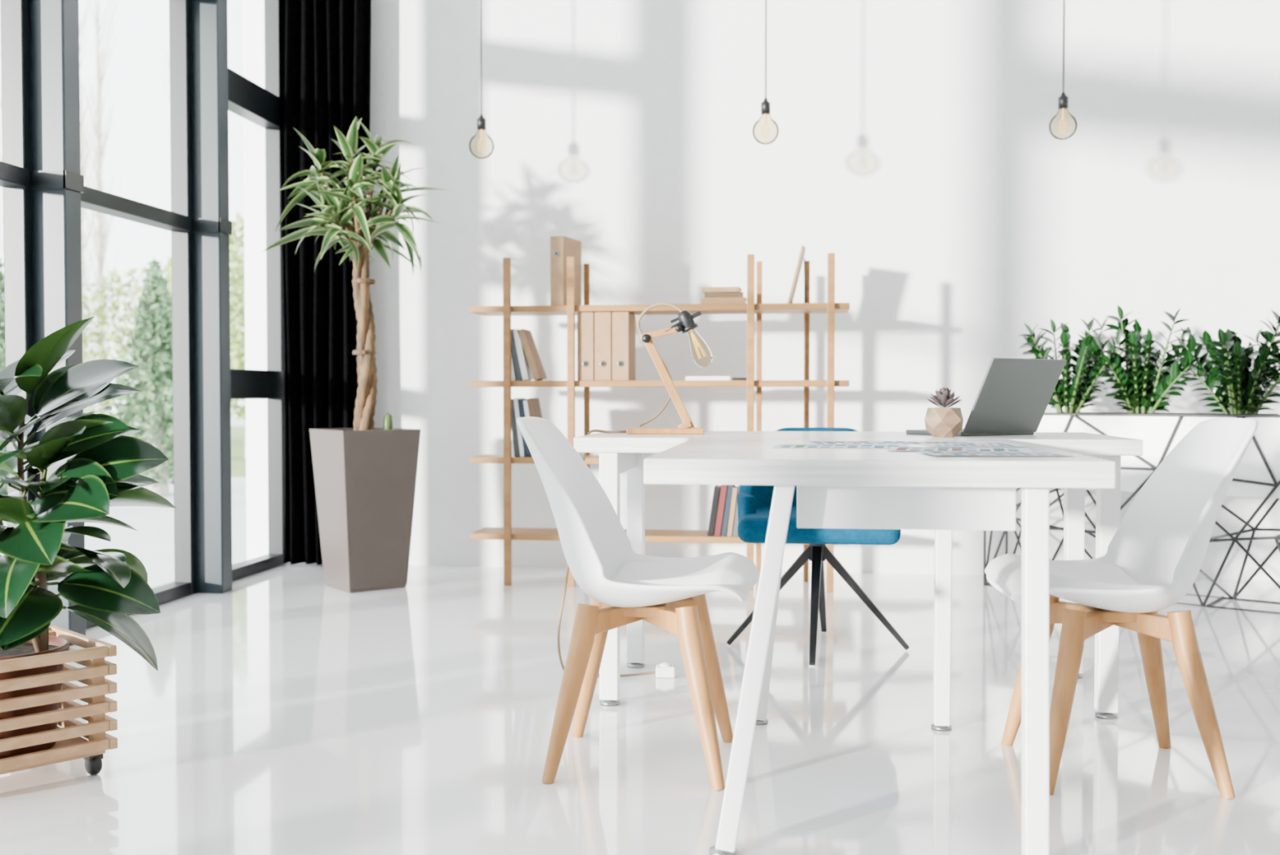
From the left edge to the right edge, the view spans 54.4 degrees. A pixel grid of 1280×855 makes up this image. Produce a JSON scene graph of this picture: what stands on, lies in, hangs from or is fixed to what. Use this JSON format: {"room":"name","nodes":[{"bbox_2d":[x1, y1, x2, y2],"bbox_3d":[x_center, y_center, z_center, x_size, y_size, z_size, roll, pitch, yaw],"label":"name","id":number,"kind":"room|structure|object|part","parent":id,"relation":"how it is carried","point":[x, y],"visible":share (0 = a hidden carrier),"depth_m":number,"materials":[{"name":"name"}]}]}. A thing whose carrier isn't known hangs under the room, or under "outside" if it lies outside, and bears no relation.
{"room":"office","nodes":[
{"label":"office","id":0,"kind":"room"},
{"bbox_2d":[0,559,1279,854],"bbox_3d":[1.315,0.905,1.420,8.040,0.150,9.500,0,1,7],"label":"floor","id":1,"kind":"structure","parent":0,"point":[282,711],"depth_m":3.14,"materials":[{"name":"plastic"}]},
{"bbox_2d":[0,0,35,581],"bbox_3d":[-2.225,-1.323,3.438,0.095,4.200,1.670,0,1,7],"label":"frame","id":2,"kind":"object","parent":1,"relation":"on","point":[15,166],"visible":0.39,"depth_m":4.24,"materials":[{"name":"black paint"}]},
{"bbox_2d":[29,0,85,645],"bbox_3d":[-2.067,-1.345,4.310,0.210,4.200,0.100,0,1,7],"label":"mullion fin","id":3,"kind":"object","parent":1,"relation":"on","point":[54,24],"visible":0.25,"depth_m":4.27,"materials":[{"name":"grey metal"}]},
{"bbox_2d":[30,169,84,192],"bbox_3d":[-2.058,-0.063,4.338,0.210,1.635,0.112,0,1,7],"label":"band","id":4,"kind":"object","parent":3,"relation":"attached to","point":[62,179],"visible":0.57,"depth_m":4.26,"materials":[{"name":"black paint"}]},
{"bbox_2d":[0,315,176,774],"bbox_3d":[-1.375,0.275,2.780,0.670,1.039,0.621,1,2,44],"label":"rubber plant","id":5,"kind":"object","parent":1,"relation":"on","point":[106,585],"visible":1,"depth_m":2.75,"materials":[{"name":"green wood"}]},
{"bbox_3d":[-1.446,0.615,2.840,0.264,0.233,0.264,1,2,44],"label":"pot","id":6,"kind":"part","parent":5,"relation":"part of","materials":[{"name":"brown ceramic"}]},
{"bbox_2d":[80,0,195,628],"bbox_3d":[-2.042,-1.360,4.886,0.095,4.200,1.050,0,1,7],"label":"frame","id":7,"kind":"object","parent":1,"relation":"on","point":[179,220],"visible":0.57,"depth_m":5.38,"materials":[{"name":"black paint"}]},
{"bbox_2d":[191,0,232,593],"bbox_3d":[-1.923,-1.374,5.451,0.210,4.200,0.100,0,1,7],"label":"mullion fin","id":8,"kind":"object","parent":1,"relation":"on","point":[209,18],"visible":0.59,"depth_m":5.42,"materials":[{"name":"grey metal"}]},
{"bbox_2d":[191,217,231,592],"bbox_3d":[-1.913,-0.092,5.479,0.210,1.635,0.112,0,1,7],"label":"band","id":9,"kind":"object","parent":8,"relation":"attached to","point":[198,224],"visible":0.67,"depth_m":5.40,"materials":[{"name":"black paint"}]},
{"bbox_2d":[227,0,286,580],"bbox_3d":[-1.909,-1.387,5.938,0.095,4.200,0.870,0,1,7],"label":"frame","id":10,"kind":"object","parent":1,"relation":"on","point":[257,104],"visible":0.5,"depth_m":6.33,"materials":[{"name":"black paint"}]},
{"bbox_2d":[262,116,448,592],"bbox_3d":[-1.250,-0.346,5.611,0.685,2.128,0.798,-1,2,-37],"label":"dracaena","id":11,"kind":"object","parent":1,"relation":"on","point":[365,475],"visible":1,"depth_m":5.55,"materials":[{"name":"plant"}]},
{"bbox_2d":[516,416,759,790],"bbox_3d":[-0.002,0.385,2.944,0.565,0.819,0.474,0,1,7],"label":"dining chair","id":12,"kind":"object","parent":1,"relation":"on","point":[624,586],"visible":1,"depth_m":2.82,"materials":[{"name":"white plastic"}]},
{"bbox_3d":[-0.158,0.599,2.820,0.150,0.397,0.052,-1,2,-37],"label":"leg","id":13,"kind":"part","parent":12,"relation":"part of","materials":[{"name":"brown wood"}]},
{"bbox_3d":[-0.121,0.592,3.114,0.052,0.397,0.150,-1,2,-39],"label":"leg","id":14,"kind":"part","parent":12,"relation":"part of","materials":[{"name":"brown wood"}]},
{"bbox_3d":[0.136,0.600,2.783,0.052,0.397,0.150,-1,2,-39],"label":"leg","id":15,"kind":"part","parent":12,"relation":"part of","materials":[{"name":"brown wood"}]},
{"bbox_3d":[0.173,0.593,3.076,0.150,0.397,0.052,-1,2,-37],"label":"leg","id":16,"kind":"part","parent":12,"relation":"part of","materials":[{"name":"brown wood"}]},
{"bbox_2d":[469,253,849,591],"bbox_3d":[0.089,-0.026,5.725,1.715,1.490,0.320,0,1,7],"label":"bookshelf","id":17,"kind":"object","parent":1,"relation":"on","point":[507,533],"visible":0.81,"depth_m":5.63,"materials":[{"name":"brown wood"}]},
{"bbox_2d":[550,235,581,305],"bbox_3d":[-0.342,-0.714,5.753,0.066,0.315,0.224,1,2,19],"label":"binder","id":18,"kind":"object","parent":17,"relation":"on","point":[562,247],"visible":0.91,"depth_m":5.66,"materials":[{"name":"beige cardboard"}]},
{"bbox_2d":[577,311,595,380],"bbox_3d":[-0.232,-0.370,5.752,0.075,0.308,0.254,0,1,7],"label":"binder","id":19,"kind":"object","parent":17,"relation":"on","point":[585,320],"visible":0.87,"depth_m":5.63,"materials":[{"name":"beige cardboard"}]},
{"bbox_2d":[594,311,612,380],"bbox_3d":[-0.153,-0.370,5.742,0.075,0.308,0.254,0,1,7],"label":"binder","id":20,"kind":"object","parent":17,"relation":"on","point":[602,320],"visible":0.86,"depth_m":5.62,"materials":[{"name":"beige cardboard"}]},
{"bbox_2d":[612,311,635,380],"bbox_3d":[-0.073,-0.370,5.732,0.075,0.308,0.254,0,1,7],"label":"binder","id":21,"kind":"object","parent":17,"relation":"on","point":[624,323],"visible":0.87,"depth_m":5.61,"materials":[{"name":"beige cardboard"}]},
{"bbox_2d":[511,286,746,536],"bbox_3d":[-0.062,-0.072,5.719,1.117,1.120,0.178,0,1,7],"label":"books","id":22,"kind":"object","parent":17,"relation":"on","point":[526,364],"visible":0.79,"depth_m":5.68,"materials":[{"name":"paper"},{"name":"cardboard"}]},
{"bbox_2d":[787,244,806,302],"bbox_3d":[0.712,-0.683,5.640,0.084,0.260,0.200,0,1,7],"label":"picture frame","id":23,"kind":"object","parent":17,"relation":"on","point":[802,251],"visible":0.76,"depth_m":5.55,"materials":[{"name":"beige wood"}]},
{"bbox_2d":[726,426,909,665],"bbox_3d":[0.606,0.379,4.254,0.618,0.746,0.598,0,1,7],"label":"swivel chair","id":24,"kind":"object","parent":1,"relation":"on","point":[753,501],"visible":0.37,"depth_m":4.18,"materials":[{"name":"fabric"}]},
{"bbox_2d":[737,506,901,544],"bbox_3d":[0.605,0.330,4.240,0.524,0.085,0.485,0,1,7],"label":"seat cushion","id":25,"kind":"object","parent":24,"relation":"on","point":[753,522],"depth_m":4.01,"materials":[{"name":"blue fabric"}]},
{"bbox_2d":[573,431,1142,719],"bbox_3d":[0.610,0.396,3.704,1.515,0.750,0.680,0,1,7],"label":"desk","id":26,"kind":"object","parent":1,"relation":"on","point":[620,452],"visible":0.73,"depth_m":3.47,"materials":[{"name":"white wood"}]},
{"bbox_2d":[557,302,713,677],"bbox_3d":[-0.017,0.195,3.792,0.478,1.148,0.130,0,1,3],"label":"desk lamp","id":27,"kind":"object","parent":26,"relation":"on","point":[686,323],"depth_m":3.77,"materials":[{"name":"brown wood"}]},
{"bbox_3d":[-0.073,0.387,3.818,0.364,0.763,0.084,0,1,3],"label":"power cord","id":28,"kind":"part","parent":27,"relation":"part of","materials":[{"name":"white plastic"}]},
{"bbox_3d":[0.067,-0.190,3.789,0.154,0.379,0.021,0,1,8],"label":"arm cord","id":29,"kind":"part","parent":27,"relation":"part of","materials":[{"name":"brown plastic"}]},
{"bbox_2d":[655,662,675,677],"bbox_3d":[0.079,0.745,3.835,0.060,0.044,0.050,0,1,3],"label":"switch","id":30,"kind":"object","parent":27,"relation":"attached to","point":[664,669],"depth_m":3.81,"materials":[{"name":"white paint"}]},
{"bbox_3d":[0.083,-0.149,3.776,0.165,0.320,0.032,0,1,3],"label":"arm","id":31,"kind":"part","parent":27,"relation":"part of","materials":[{"name":"brown wood"}]},
{"bbox_2d":[641,310,702,342],"bbox_3d":[0.097,-0.306,3.771,0.181,0.099,0.054,0,1,3],"label":"socket","id":32,"kind":"object","parent":27,"relation":"attached to","point":[686,323],"depth_m":3.76,"materials":[{"name":"black plastic"}]},
{"bbox_3d":[0.181,-0.240,3.769,0.081,0.122,0.064,0,1,3],"label":"bulb glass","id":33,"kind":"part","parent":27,"relation":"part of","materials":[{"name":"clear glass"}]},
{"bbox_2d":[924,386,963,437],"bbox_3d":[0.852,-0.043,3.486,0.116,0.140,0.101,0,1,-10],"label":"potted succulent","id":34,"kind":"object","parent":26,"relation":"on","point":[944,421],"visible":1,"depth_m":3.45,"materials":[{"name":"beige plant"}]},
{"bbox_2d":[924,407,963,437],"bbox_3d":[0.852,-0.014,3.486,0.116,0.082,0.100,0,1,-10],"label":"pot","id":35,"kind":"object","parent":34,"relation":"attached to","point":[943,422],"depth_m":3.45,"materials":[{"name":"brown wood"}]},
{"bbox_2d":[906,357,1066,435],"bbox_3d":[1.016,-0.088,3.664,0.310,0.220,0.336,-1,2,-33],"label":"laptop","id":36,"kind":"object","parent":26,"relation":"on","point":[1013,397],"visible":0.97,"depth_m":3.56,"materials":[{"name":"grey metal"}]},
{"bbox_3d":[1.076,-0.089,3.570,0.310,0.213,0.112,-1,2,-33],"label":"lid","id":37,"kind":"part","parent":36,"relation":"part of","materials":[{"name":"grey metal"}]},
{"bbox_2d":[644,437,1115,854],"bbox_3d":[0.491,0.419,2.805,0.835,0.750,1.125,0,1,7],"label":"table","id":38,"kind":"object","parent":1,"relation":"on","point":[859,488],"visible":1,"depth_m":2.32,"materials":[{"name":"white wood"}]},
{"bbox_2d":[772,444,908,448],"bbox_3d":[0.458,0.042,2.827,0.300,0.001,0.210,0,1,11],"label":"chart","id":39,"kind":"object","parent":38,"relation":"on","point":[807,446],"visible":0.96,"depth_m":2.82,"materials":[{"name":"grey paper"}]},
{"bbox_2d":[802,440,922,444],"bbox_3d":[0.557,0.037,3.056,0.300,0.001,0.210,0,1,1],"label":"chart","id":40,"kind":"object","parent":38,"relation":"on","point":[806,442],"visible":0.93,"depth_m":3.03,"materials":[{"name":"grey paper"}]},
{"bbox_3d":[0.556,0.137,2.777,0.408,0.091,0.840,0,1,7],"label":"apron frame","id":41,"kind":"part","parent":38,"relation":"part of","materials":[{"name":"white paint"}]},
{"bbox_2d":[886,446,1031,451],"bbox_3d":[0.676,0.046,2.638,0.290,0.001,0.200,0,2,14],"label":"chart","id":42,"kind":"object","parent":38,"relation":"on","point":[891,448],"visible":1,"depth_m":2.62,"materials":[{"name":"grey paper"}]},
{"bbox_2d":[913,440,1026,446],"bbox_3d":[0.775,0.039,2.948,0.210,0.001,0.300,0,1,4],"label":"chart","id":43,"kind":"object","parent":38,"relation":"on","point":[930,443],"visible":1,"depth_m":2.92,"materials":[{"name":"grey paper"}]},
{"bbox_2d":[920,451,1077,455],"bbox_3d":[0.695,0.051,2.434,0.270,0.001,0.170,0,1,1],"label":"chart","id":44,"kind":"object","parent":38,"relation":"on","point":[935,453],"visible":1,"depth_m":2.42,"materials":[{"name":"grey paper"}]},
{"bbox_2d":[984,417,1257,798],"bbox_3d":[1.100,0.387,2.876,0.565,0.819,0.474,0,1,4],"label":"dining chair","id":45,"kind":"object","parent":1,"relation":"on","point":[1156,553],"visible":0.9,"depth_m":2.83,"materials":[{"name":"white plastic"}]},
{"bbox_3d":[0.951,0.594,3.040,0.052,0.397,0.150,-1,2,-42],"label":"leg","id":46,"kind":"part","parent":45,"relation":"part of","materials":[{"name":"brown wood"}]},
{"bbox_3d":[0.932,0.601,2.744,0.150,0.397,0.052,-1,2,-40],"label":"leg","id":47,"kind":"part","parent":45,"relation":"part of","materials":[{"name":"brown wood"}]},
{"bbox_3d":[1.248,0.594,3.020,0.150,0.397,0.052,-1,2,-40],"label":"leg","id":48,"kind":"part","parent":45,"relation":"part of","materials":[{"name":"brown wood"}]},
{"bbox_3d":[1.228,0.602,2.725,0.052,0.397,0.150,-1,2,-42],"label":"leg","id":49,"kind":"part","parent":45,"relation":"part of","materials":[{"name":"brown wood"}]},
{"bbox_2d":[982,304,1279,613],"bbox_3d":[2.426,0.107,5.164,1.984,1.266,0.518,1,2,37],"label":"planter","id":50,"kind":"object","parent":1,"relation":"on","point":[1257,474],"visible":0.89,"depth_m":5.27,"materials":[{"name":"white paint"}]},
{"bbox_3d":[2.410,0.340,5.201,1.912,0.797,0.280,1,2,37],"label":"wire frame","id":51,"kind":"part","parent":50,"relation":"part of","materials":[{"name":"black metal"}]},
{"bbox_2d":[242,0,1279,580],"bbox_3d":[1.926,-1.388,5.997,7.990,4.200,0.150,0,1,7],"label":"wall","id":52,"kind":"structure","parent":0,"point":[914,146],"depth_m":6.08,"materials":[{"name":"paint"}]},
{"bbox_2d":[737,426,857,523],"bbox_3d":[0.619,0.179,4.345,0.554,0.352,0.410,0,1,7],"label":"chair backrest","id":53,"kind":"object","parent":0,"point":[751,499],"depth_m":4.39,"materials":[{"name":"blue fabric"}]},
{"bbox_3d":[1.315,-3.444,1.308,8.040,0.150,9.500,0,1,7],"label":"ceiling","id":54,"kind":"structure","parent":0,"visible":0},
{"bbox_2d":[278,0,371,564],"bbox_3d":[-1.578,-1.395,6.244,0.485,4.170,0.102,0,1,7],"label":"curtain","id":55,"kind":"object","parent":54,"relation":"hanging from","point":[324,46],"visible":0.62,"depth_m":6.25,"materials":[{"name":"fabric"}]},
{"bbox_2d":[468,0,494,159],"bbox_3d":[-0.746,-2.374,5.835,0.120,2.220,0.120,0,1,7],"label":"pendant bulb","id":56,"kind":"object","parent":54,"relation":"hanging from","point":[481,121],"visible":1,"depth_m":5.85,"materials":[{"name":"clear glass"}]},
{"bbox_2d":[476,114,485,130],"bbox_3d":[-0.746,-1.437,5.859,0.042,0.069,0.042,0,1,7],"label":"socket","id":57,"kind":"object","parent":56,"relation":"attached to","point":[481,122],"depth_m":5.84,"materials":[{"name":"black plastic"}]},
{"bbox_3d":[-0.746,-2.466,5.833,0.007,1.996,0.007,1,2,30],"label":"cord","id":58,"kind":"part","parent":56,"relation":"part of","materials":[{"name":"grey plastic"}]},
{"bbox_3d":[-0.746,-1.335,5.862,0.120,0.141,0.120,0,1,7],"label":"glass globe","id":59,"kind":"part","parent":56,"relation":"part of"},
{"bbox_2d":[752,0,778,144],"bbox_3d":[0.566,-2.375,5.574,0.120,2.205,0.120,0,1,7],"label":"pendant bulb","id":60,"kind":"object","parent":54,"relation":"hanging from","point":[766,104],"visible":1,"depth_m":5.59,"materials":[{"name":"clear glass"}]},
{"bbox_2d":[760,97,770,115],"bbox_3d":[0.566,-1.446,5.598,0.042,0.069,0.042,0,1,7],"label":"socket","id":61,"kind":"object","parent":60,"relation":"attached to","point":[765,105],"depth_m":5.58,"materials":[{"name":"black plastic"}]},
{"bbox_3d":[0.566,-1.344,5.601,0.120,0.141,0.120,0,1,7],"label":"glass globe","id":62,"kind":"part","parent":60,"relation":"part of"},
{"bbox_3d":[0.566,-2.467,5.572,0.007,1.981,0.007,0,2,-15],"label":"cord","id":63,"kind":"part","parent":60,"relation":"part of","materials":[{"name":"grey plastic"}]},
{"bbox_2d":[1048,0,1077,140],"bbox_3d":[1.801,-2.347,5.272,0.116,2.246,0.116,0,1,7],"label":"pendant bulb","id":64,"kind":"object","parent":54,"relation":"hanging from","point":[1063,100],"visible":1,"depth_m":5.29,"materials":[{"name":"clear glass"}]},
{"bbox_2d":[1057,92,1068,109],"bbox_3d":[1.801,-1.391,5.296,0.042,0.067,0.042,0,1,7],"label":"socket","id":65,"kind":"object","parent":64,"relation":"attached to","point":[1063,100],"depth_m":5.28,"materials":[{"name":"black plastic"}]},
{"bbox_3d":[1.801,-1.292,5.299,0.116,0.136,0.116,0,1,7],"label":"glass globe","id":66,"kind":"part","parent":64,"relation":"part of"},
{"bbox_3d":[1.801,-2.436,5.269,0.007,2.029,0.007,0,2,-15],"label":"cord","id":67,"kind":"part","parent":64,"relation":"part of","materials":[{"name":"grey plastic"}]},
{"label":"outside","id":68,"kind":"structure","parent":0,"visible":0},
{"bbox_2d":[0,415,246,586],"bbox_3d":[-29.949,0.720,13.886,57.100,0.080,100.000,0,1,7],"label":"ground","id":69,"kind":"structure","parent":68,"point":[153,541],"depth_m":9.34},
{"bbox_2d":[0,257,4,370],"bbox_3d":[-8.003,-0.742,15.533,1.095,2.749,1.106,0,1,7],"label":"tree","id":70,"kind":"object","parent":69,"relation":"on","point":[2,264],"visible":0.12,"depth_m":15.41,"materials":[{"name":"green plant"}]},
{"bbox_2d":[0,350,6,488],"bbox_3d":[-5.635,-0.364,10.387,0.858,2.258,0.833,0,1,7],"label":"tree","id":71,"kind":"object","parent":69,"relation":"on","point":[2,354],"visible":0.08,"depth_m":10.44,"materials":[{"name":"green plant"}]},
{"bbox_2d":[111,257,173,495],"bbox_3d":[-4.998,-0.530,12.938,0.962,2.458,0.940,0,1,7],"label":"tree","id":72,"kind":"object","parent":69,"relation":"on","point":[153,340],"visible":0.62,"depth_m":12.77,"materials":[{"name":"leaf"},{"name":"wood"}]},
{"bbox_2d":[137,425,245,477],"bbox_3d":[-18.876,0.261,30.120,35.000,0.005,25.000,0,1,7],"label":"lawn","id":73,"kind":"structure","parent":69,"relation":"on","point":[237,433],"depth_m":22.75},
{"bbox_2d":[0,15,4,270],"bbox_3d":[-19.510,-6.925,38.593,1.341,13.926,1.326,1,2,30],"label":"poplar tree","id":74,"kind":"object","parent":73,"relation":"on","point":[1,159],"visible":0.02,"depth_m":38.50,"materials":[{"name":"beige plant"}]},
{"bbox_2d":[78,0,105,413],"bbox_3d":[-16.754,-6.626,37.188,1.339,13.401,1.298,0,1,7],"label":"poplar tree","id":75,"kind":"object","parent":73,"relation":"on","point":[82,137],"visible":0.29,"depth_m":37.25,"materials":[{"name":"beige plant"}]},
{"bbox_2d":[79,0,121,413],"bbox_3d":[-15.233,-6.676,34.993,1.291,13.614,1.242,0,1,7],"label":"poplar tree","id":76,"kind":"object","parent":73,"relation":"on","point":[100,242],"visible":0.77,"depth_m":34.95,"materials":[{"name":"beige plant"}]},
{"bbox_2d":[81,266,244,441],"bbox_3d":[-11.053,-1.658,28.081,4.533,3.936,3.100,0,1,7],"label":"willow tree","id":77,"kind":"object","parent":73,"relation":"on","point":[117,340],"visible":0.18,"depth_m":27.67,"materials":[{"name":"leaf"},{"name":"wood"}]},
{"bbox_2d":[161,45,171,260],"bbox_3d":[-13.119,-5.979,35.750,1.242,12.182,1.160,0,1,7],"label":"poplar tree","id":78,"kind":"object","parent":73,"relation":"on","point":[163,46],"visible":0.05,"depth_m":35.72,"materials":[{"name":"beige plant"}]},
{"bbox_2d":[162,209,245,457],"bbox_3d":[-6.394,-1.502,20.432,3.058,4.017,2.875,0,1,7],"label":"willow tree","id":79,"kind":"object","parent":73,"relation":"on","point":[239,348],"visible":0.08,"depth_m":19.90,"materials":[{"name":"leaf"},{"name":"bark"}]},
{"bbox_2d":[229,224,245,410],"bbox_3d":[-7.584,-1.995,26.089,4.140,4.712,3.708,0,1,7],"label":"willow tree","id":80,"kind":"object","parent":73,"relation":"on","point":[238,237],"visible":0.02,"depth_m":25.68,"materials":[{"name":"green plant"}]}
]}

